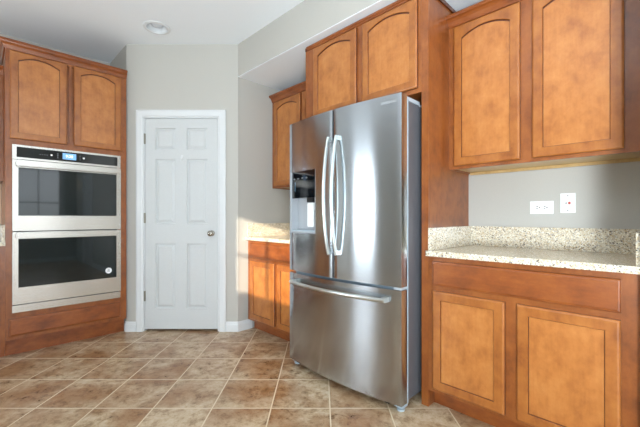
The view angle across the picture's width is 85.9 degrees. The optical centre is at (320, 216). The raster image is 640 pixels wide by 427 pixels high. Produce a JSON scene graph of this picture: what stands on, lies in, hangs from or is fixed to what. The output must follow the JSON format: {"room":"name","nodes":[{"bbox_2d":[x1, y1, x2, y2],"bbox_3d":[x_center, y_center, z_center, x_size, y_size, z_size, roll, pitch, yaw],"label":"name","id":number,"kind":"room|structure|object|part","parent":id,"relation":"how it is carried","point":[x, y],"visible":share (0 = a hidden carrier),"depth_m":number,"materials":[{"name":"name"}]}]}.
{"room":"kitchen","nodes":[
{"label":"kitchen","id":0,"kind":"room"},
{"bbox_2d":[0,33,109,65],"bbox_3d":[-3.065,-0.281,3.030,5.150,2.762,0.120,0,0,-45],"label":"wall","id":1,"kind":"structure","parent":0,"point":[3,35],"depth_m":3.38,"materials":[{"name":"beige paint"}]},
{"bbox_2d":[0,184,0,223],"bbox_3d":[-3.216,-0.117,2.788,0.914,0.360,0.007,0,0,-45],"label":"trim","id":2,"kind":"structure","parent":1,"relation":"attached to","point":[0,184],"depth_m":3.11,"materials":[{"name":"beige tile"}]},
{"bbox_2d":[0,65,2,183],"bbox_3d":[-3.101,-0.775,2.640,0.961,0.954,0.373,0,0,-45],"label":"upper cabinet","id":3,"kind":"object","parent":1,"relation":"attached to","point":[1,66],"visible":0.86,"depth_m":2.87,"materials":[{"name":"brown wood"}]},
{"bbox_2d":[110,45,125,322],"bbox_3d":[-2.037,-0.281,3.560,0.120,2.762,0.584,0,0,-45],"label":"wall","id":4,"kind":"structure","parent":0,"point":[119,61],"depth_m":3.42,"materials":[{"name":"beige paint"}]},
{"bbox_2d":[0,0,303,62],"bbox_3d":[-0.325,-1.722,0.219,5.290,0.120,8.010,0,0,-45],"label":"ceiling","id":5,"kind":"structure","parent":0,"point":[99,30],"depth_m":2.91,"materials":[{"name":"paint"}]},
{"bbox_2d":[143,20,170,34],"bbox_3d":[-1.438,-1.705,3.017,0.224,0.112,0.224,0,0,-45],"label":"recessed light","id":6,"kind":"object","parent":5,"relation":"in","point":[156,27],"visible":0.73,"depth_m":3.04,"materials":[{"name":"white paint"}]},
{"bbox_3d":[-1.438,-1.715,3.017,0.092,0.088,0.092,0,0,-45],"label":"bulb","id":7,"kind":"part","parent":6,"relation":"part of","materials":[{"name":"white glass"}]},
{"bbox_2d":[126,44,237,321],"bbox_3d":[-1.335,-0.281,3.370,1.073,2.762,0.120,0,0,0],"label":"wall","id":8,"kind":"structure","parent":0,"point":[159,76],"depth_m":3.31,"materials":[{"name":"beige paint"}]},
{"bbox_2d":[124,321,135,331],"bbox_3d":[-1.839,1.053,3.304,0.123,0.094,0.029,0,0,9],"label":"baseboard","id":9,"kind":"structure","parent":8,"relation":"attached to","point":[128,326],"depth_m":3.30,"materials":[{"name":"white paint"}]},
{"bbox_2d":[144,119,217,328],"bbox_3d":[-1.349,0.066,3.298,0.706,2.024,0.100,0,0,0],"label":"door","id":10,"kind":"structure","parent":8,"relation":"in","point":[181,213],"depth_m":3.31,"materials":[{"name":"white paint"}]},
{"bbox_3d":[-1.051,0.157,3.281,0.057,0.057,0.066,0,0,0],"label":"knob","id":11,"kind":"part","parent":10,"relation":"part of","materials":[{"name":"silver metal"}]},
{"bbox_2d":[136,110,225,331],"bbox_3d":[-1.346,0.035,3.360,0.863,2.130,0.136,0,0,0],"label":"trim","id":12,"kind":"structure","parent":8,"relation":"attached to","point":[141,115],"depth_m":3.29,"materials":[{"name":"white paint"}]},
{"bbox_2d":[0,327,494,426],"bbox_3d":[0.000,1.160,0.000,13.000,0.120,13.000,0,0,0],"label":"floor","id":13,"kind":"structure","parent":0,"point":[150,377],"depth_m":2.18,"materials":[{"name":"tile"}]},
{"bbox_2d":[0,246,4,356],"bbox_3d":[-2.989,0.662,2.561,0.914,0.876,0.647,0,0,-45],"label":"base cabinet","id":14,"kind":"object","parent":13,"relation":"on","point":[2,248],"visible":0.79,"depth_m":2.66,"materials":[{"name":"brown wood"}]},
{"bbox_2d":[0,224,4,245],"bbox_3d":[-2.983,0.143,2.555,0.914,0.160,0.662,0,0,-45],"label":"countertop","id":15,"kind":"structure","parent":14,"relation":"on","point":[2,227],"depth_m":2.66,"materials":[{"name":"stone"}]},
{"bbox_2d":[0,36,127,355],"bbox_3d":[-2.372,-0.140,3.163,0.888,2.480,0.668,0,0,-45],"label":"tall cabinet","id":16,"kind":"object","parent":13,"relation":"on","point":[53,99],"visible":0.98,"depth_m":2.90,"materials":[{"name":"brown wood"}]},
{"bbox_3d":[-2.297,-0.961,2.809,0.363,0.689,0.019,0,0,-45],"label":"door","id":17,"kind":"part","parent":16,"relation":"part of","materials":[{"name":"brown wood"}]},
{"bbox_3d":[-2.299,-0.970,2.810,0.261,0.606,0.004,0,0,-45],"label":"door panel","id":18,"kind":"part","parent":16,"relation":"part of","materials":[{"name":"brown wood"}]},
{"bbox_3d":[-2.372,-1.346,3.163,0.888,0.068,0.668,0,0,-45],"label":"crown moulding","id":19,"kind":"part","parent":16,"relation":"part of","materials":[{"name":"brown wood"}]},
{"bbox_3d":[-2.155,0.866,2.951,0.775,0.138,0.019,0,0,-45],"label":"drawer","id":20,"kind":"part","parent":16,"relation":"part of","materials":[{"name":"brown wood"}]},
{"bbox_2d":[12,144,120,312],"bbox_3d":[-2.320,0.091,3.127,0.754,1.320,0.618,0,0,-45],"label":"double wall oven","id":21,"kind":"object","parent":16,"relation":"in","point":[66,204],"visible":1,"depth_m":2.90,"materials":[{"name":"silver metal"}]},
{"bbox_3d":[-2.148,0.723,2.955,0.754,0.056,0.022,0,0,-45],"label":"vent trim","id":22,"kind":"part","parent":21,"relation":"part of","materials":[{"name":"silver metal"}]},
{"bbox_3d":[-2.147,-0.512,2.955,0.754,0.113,0.024,0,0,-45],"label":"control panel","id":23,"kind":"part","parent":21,"relation":"part of","materials":[{"name":"silver metal"}]},
{"bbox_3d":[-2.138,-0.512,2.945,0.702,0.081,0.002,0,0,-45],"label":"black glass","id":24,"kind":"part","parent":21,"relation":"part of","materials":[{"name":"black glass"}]},
{"bbox_3d":[-2.006,-0.961,3.100,0.364,0.689,0.019,0,0,-45],"label":"door","id":25,"kind":"part","parent":16,"relation":"part of","materials":[{"name":"brown wood"}]},
{"bbox_3d":[-2.007,-0.970,3.101,0.262,0.606,0.004,0,0,-45],"label":"door panel","id":26,"kind":"part","parent":16,"relation":"part of","materials":[{"name":"brown wood"}]},
{"bbox_2d":[248,240,294,341],"bbox_3d":[-0.221,0.662,3.253,0.867,0.876,0.567,0,0,45],"label":"base cabinet","id":27,"kind":"object","parent":13,"relation":"on","point":[269,269],"visible":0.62,"depth_m":3.11,"materials":[{"name":"brown wood"}]},
{"bbox_3d":[-0.547,0.699,3.195,0.280,0.457,0.004,0,0,45],"label":"door panel","id":28,"kind":"part","parent":27,"relation":"part of","materials":[{"name":"brown wood"}]},
{"bbox_3d":[-0.548,0.699,3.194,0.382,0.559,0.019,0,0,45],"label":"door","id":29,"kind":"part","parent":27,"relation":"part of","materials":[{"name":"brown wood"}]},
{"bbox_2d":[244,223,289,243],"bbox_3d":[-0.231,0.143,3.253,0.881,0.160,0.584,0,0,45],"label":"countertop","id":30,"kind":"structure","parent":27,"relation":"on","point":[266,232],"depth_m":3.45,"materials":[{"name":"stone"}]},
{"bbox_3d":[-0.403,0.320,3.049,0.792,0.136,0.019,0,0,45],"label":"drawer","id":31,"kind":"part","parent":27,"relation":"part of","materials":[{"name":"brown wood"}]},
{"bbox_3d":[-0.252,0.699,2.900,0.266,0.457,0.004,0,0,45],"label":"door panel","id":32,"kind":"part","parent":27,"relation":"part of","materials":[{"name":"brown wood"}]},
{"bbox_3d":[-0.254,0.699,2.899,0.368,0.559,0.019,0,0,45],"label":"door","id":33,"kind":"part","parent":27,"relation":"part of","materials":[{"name":"brown wood"}]},
{"bbox_2d":[305,49,307,117],"bbox_3d":[0.088,-0.118,2.932,0.021,2.436,0.584,0,0,45],"label":"panel","id":34,"kind":"object","parent":13,"relation":"on","point":[306,51],"visible":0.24,"depth_m":2.73,"materials":[{"name":"brown wood"}]},
{"bbox_2d":[289,92,421,411],"bbox_3d":[0.310,0.205,2.449,0.965,1.790,0.819,0,0,45],"label":"refrigerator","id":35,"kind":"object","parent":13,"relation":"on","point":[355,282],"visible":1,"depth_m":2.08,"materials":[{"name":"silver metal"}]},
{"bbox_3d":[0.110,0.731,2.249,0.965,0.642,0.100,0,0,45],"label":"freezer drawer","id":36,"kind":"part","parent":35,"relation":"part of","materials":[{"name":"silver metal"}]},
{"bbox_2d":[422,0,468,406],"bbox_3d":[0.813,-0.118,2.208,0.053,2.436,0.584,0,0,45],"label":"panel","id":37,"kind":"object","parent":13,"relation":"on","point":[445,192],"visible":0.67,"depth_m":2.05,"materials":[{"name":"brown wood"}]},
{"bbox_3d":[0.813,-1.324,2.208,0.053,0.024,0.584,0,0,45],"label":"moulding","id":38,"kind":"part","parent":37,"relation":"part of","materials":[{"name":"brown wood"}]},
{"bbox_2d":[428,256,639,426],"bbox_3d":[1.141,0.662,1.870,0.908,0.876,0.597,0,0,45],"label":"base cabinet","id":39,"kind":"object","parent":13,"relation":"on","point":[510,344],"visible":0.92,"depth_m":1.61,"materials":[{"name":"brown wood"}]},
{"bbox_3d":[0.773,0.699,1.832,0.279,0.457,0.004,0,0,45],"label":"door panel","id":40,"kind":"part","parent":39,"relation":"part of","materials":[{"name":"brown wood"}]},
{"bbox_3d":[0.772,0.699,1.831,0.381,0.559,0.019,0,0,45],"label":"door","id":41,"kind":"part","parent":39,"relation":"part of","materials":[{"name":"brown wood"}]},
{"bbox_3d":[0.925,0.320,1.678,0.813,0.136,0.019,0,0,45],"label":"drawer","id":42,"kind":"part","parent":39,"relation":"part of","materials":[{"name":"brown wood"}]},
{"bbox_2d":[426,226,639,273],"bbox_3d":[1.136,0.143,1.865,0.908,0.160,0.614,0,0,45],"label":"countertop","id":43,"kind":"structure","parent":39,"relation":"on","point":[596,249],"depth_m":1.92,"materials":[{"name":"stone"}]},
{"bbox_3d":[1.079,0.699,1.526,0.277,0.457,0.004,0,0,45],"label":"door panel","id":44,"kind":"part","parent":39,"relation":"part of","materials":[{"name":"brown wood"}]},
{"bbox_3d":[1.078,0.699,1.525,0.379,0.559,0.019,0,0,45],"label":"door","id":45,"kind":"part","parent":39,"relation":"part of","materials":[{"name":"brown wood"}]},
{"bbox_2d":[238,77,289,326],"bbox_3d":[-0.609,-0.281,3.584,0.652,2.762,0.120,0,0,-45],"label":"wall","id":46,"kind":"structure","parent":0,"point":[258,202],"depth_m":3.43,"materials":[{"name":"beige paint"}]},
{"bbox_2d":[226,319,251,331],"bbox_3d":[-0.787,1.053,3.334,0.260,0.094,0.065,0,0,-26],"label":"baseboard","id":47,"kind":"structure","parent":46,"relation":"attached to","point":[246,324],"depth_m":3.31,"materials":[{"name":"white paint"}]},
{"bbox_2d":[238,0,378,75],"bbox_3d":[0.438,-1.508,2.535,0.653,0.307,2.844,0,0,-45],"label":"wall","id":48,"kind":"structure","parent":0,"point":[309,18],"depth_m":2.73,"materials":[{"name":"beige paint"}]},
{"bbox_2d":[238,0,482,90],"bbox_3d":[0.439,-1.350,2.536,0.652,0.006,2.844,0,0,-45],"label":"ceiling","id":49,"kind":"structure","parent":0,"point":[287,69],"depth_m":2.98,"materials":[{"name":"paint"}]},
{"bbox_2d":[469,161,639,228],"bbox_3d":[0.279,-0.281,3.242,0.120,2.762,4.310,0,0,-45],"label":"wall","id":50,"kind":"structure","parent":0,"point":[607,195],"depth_m":2.02,"materials":[{"name":"beige paint"}]},
{"bbox_2d":[269,81,305,189],"bbox_3d":[-0.127,-0.771,3.357,0.881,0.966,0.289,0,0,45],"label":"upper cabinet","id":51,"kind":"object","parent":50,"relation":"attached to","point":[289,104],"visible":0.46,"depth_m":3.44,"materials":[{"name":"brown wood"}]},
{"bbox_3d":[-0.339,-0.753,3.419,0.308,0.771,0.004,0,0,45],"label":"door panel","id":52,"kind":"part","parent":51,"relation":"part of","materials":[{"name":"brown wood"}]},
{"bbox_3d":[-0.340,-0.750,3.418,0.410,0.865,0.019,0,0,45],"label":"door","id":53,"kind":"part","parent":51,"relation":"part of","materials":[{"name":"brown wood"}]},
{"bbox_3d":[-0.213,-1.223,3.271,0.881,0.062,0.047,0,0,45],"label":"crown moulding","id":54,"kind":"part","parent":51,"relation":"part of","materials":[{"name":"brown wood"}]},
{"bbox_3d":[-0.041,-0.750,3.119,0.379,0.865,0.019,0,0,45],"label":"door","id":55,"kind":"part","parent":51,"relation":"part of","materials":[{"name":"brown wood"}]},
{"bbox_2d":[306,0,421,117],"bbox_3d":[0.440,-1.037,2.571,0.986,0.598,0.597,0,0,45],"label":"upper cabinet","id":56,"kind":"object","parent":50,"relation":"attached to","point":[379,54],"visible":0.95,"depth_m":2.27,"materials":[{"name":"brown wood"}]},
{"bbox_3d":[0.094,-1.040,2.511,0.324,0.450,0.004,0,0,45],"label":"door panel","id":57,"kind":"part","parent":56,"relation":"part of","materials":[{"name":"brown wood"}]},
{"bbox_3d":[0.093,-1.031,2.510,0.426,0.534,0.019,0,0,45],"label":"door","id":58,"kind":"part","parent":56,"relation":"part of","materials":[{"name":"brown wood"}]},
{"bbox_3d":[0.237,-1.323,2.368,0.986,0.025,0.016,0,0,45],"label":"crown moulding","id":59,"kind":"part","parent":56,"relation":"part of","materials":[{"name":"brown wood"}]},
{"bbox_3d":[0.425,-1.040,2.179,0.308,0.450,0.004,0,0,45],"label":"door panel","id":60,"kind":"part","parent":56,"relation":"part of","materials":[{"name":"brown wood"}]},
{"bbox_3d":[0.424,-1.031,2.178,0.410,0.534,0.019,0,0,45],"label":"door","id":61,"kind":"part","parent":56,"relation":"part of","materials":[{"name":"brown wood"}]},
{"bbox_2d":[530,201,553,213],"bbox_3d":[1.340,-0.058,2.090,0.122,0.077,0.008,0,0,45],"label":"power outlet","id":62,"kind":"object","parent":50,"relation":"attached to","point":[536,207],"visible":1,"depth_m":2.09,"materials":[{"name":"white plastic"}]},
{"bbox_2d":[535,205,540,209],"bbox_3d":[1.324,-0.058,2.102,0.030,0.033,0.002,0,0,45],"label":"receptacle","id":63,"kind":"object","parent":62,"relation":"attached to","point":[537,207],"depth_m":2.10,"materials":[{"name":"white plastic"}]},
{"bbox_2d":[542,205,547,209],"bbox_3d":[1.352,-0.058,2.074,0.030,0.033,0.002,0,0,45],"label":"receptacle","id":64,"kind":"object","parent":62,"relation":"attached to","point":[544,207],"depth_m":2.07,"materials":[{"name":"white plastic"}]},
{"bbox_2d":[446,0,639,175],"bbox_3d":[1.227,-0.771,1.956,0.908,0.966,0.355,0,0,45],"label":"upper cabinet","id":65,"kind":"object","parent":50,"relation":"attached to","point":[534,84],"visible":1,"depth_m":1.82,"materials":[{"name":"brown wood"}]},
{"bbox_3d":[1.118,-1.223,1.847,0.908,0.062,0.047,0,0,45],"label":"crown moulding","id":66,"kind":"part","parent":65,"relation":"part of","materials":[{"name":"brown wood"}]},
{"bbox_3d":[0.964,-0.753,2.023,0.270,0.771,0.004,0,0,45],"label":"door panel","id":67,"kind":"part","parent":65,"relation":"part of","materials":[{"name":"brown wood"}]},
{"bbox_3d":[0.963,-0.750,2.022,0.372,0.865,0.019,0,0,45],"label":"door","id":68,"kind":"part","parent":65,"relation":"part of","materials":[{"name":"brown wood"}]},
{"bbox_3d":[1.250,-0.309,1.979,0.875,0.005,0.287,0,0,45],"label":"panel","id":69,"kind":"part","parent":65,"relation":"part of","materials":[{"name":"brown wood"}]},
{"bbox_3d":[1.345,-0.297,2.074,0.874,0.018,0.019,0,0,45],"label":"hanging rail","id":70,"kind":"part","parent":65,"relation":"part of","materials":[{"name":"brown wood"}]},
{"bbox_3d":[1.268,-0.753,1.719,0.270,0.771,0.004,0,0,45],"label":"door panel","id":71,"kind":"part","parent":65,"relation":"part of","materials":[{"name":"brown wood"}]},
{"bbox_3d":[1.267,-0.750,1.718,0.372,0.865,0.019,0,0,45],"label":"door","id":72,"kind":"part","parent":65,"relation":"part of","materials":[{"name":"brown wood"}]},
{"bbox_2d":[560,193,575,212],"bbox_3d":[1.433,-0.081,1.997,0.073,0.114,0.009,0,0,45],"label":"wall plate","id":73,"kind":"object","parent":50,"relation":"attached to","point":[567,200],"visible":1,"depth_m":1.99,"materials":[{"name":"white plastic"}]}
]}

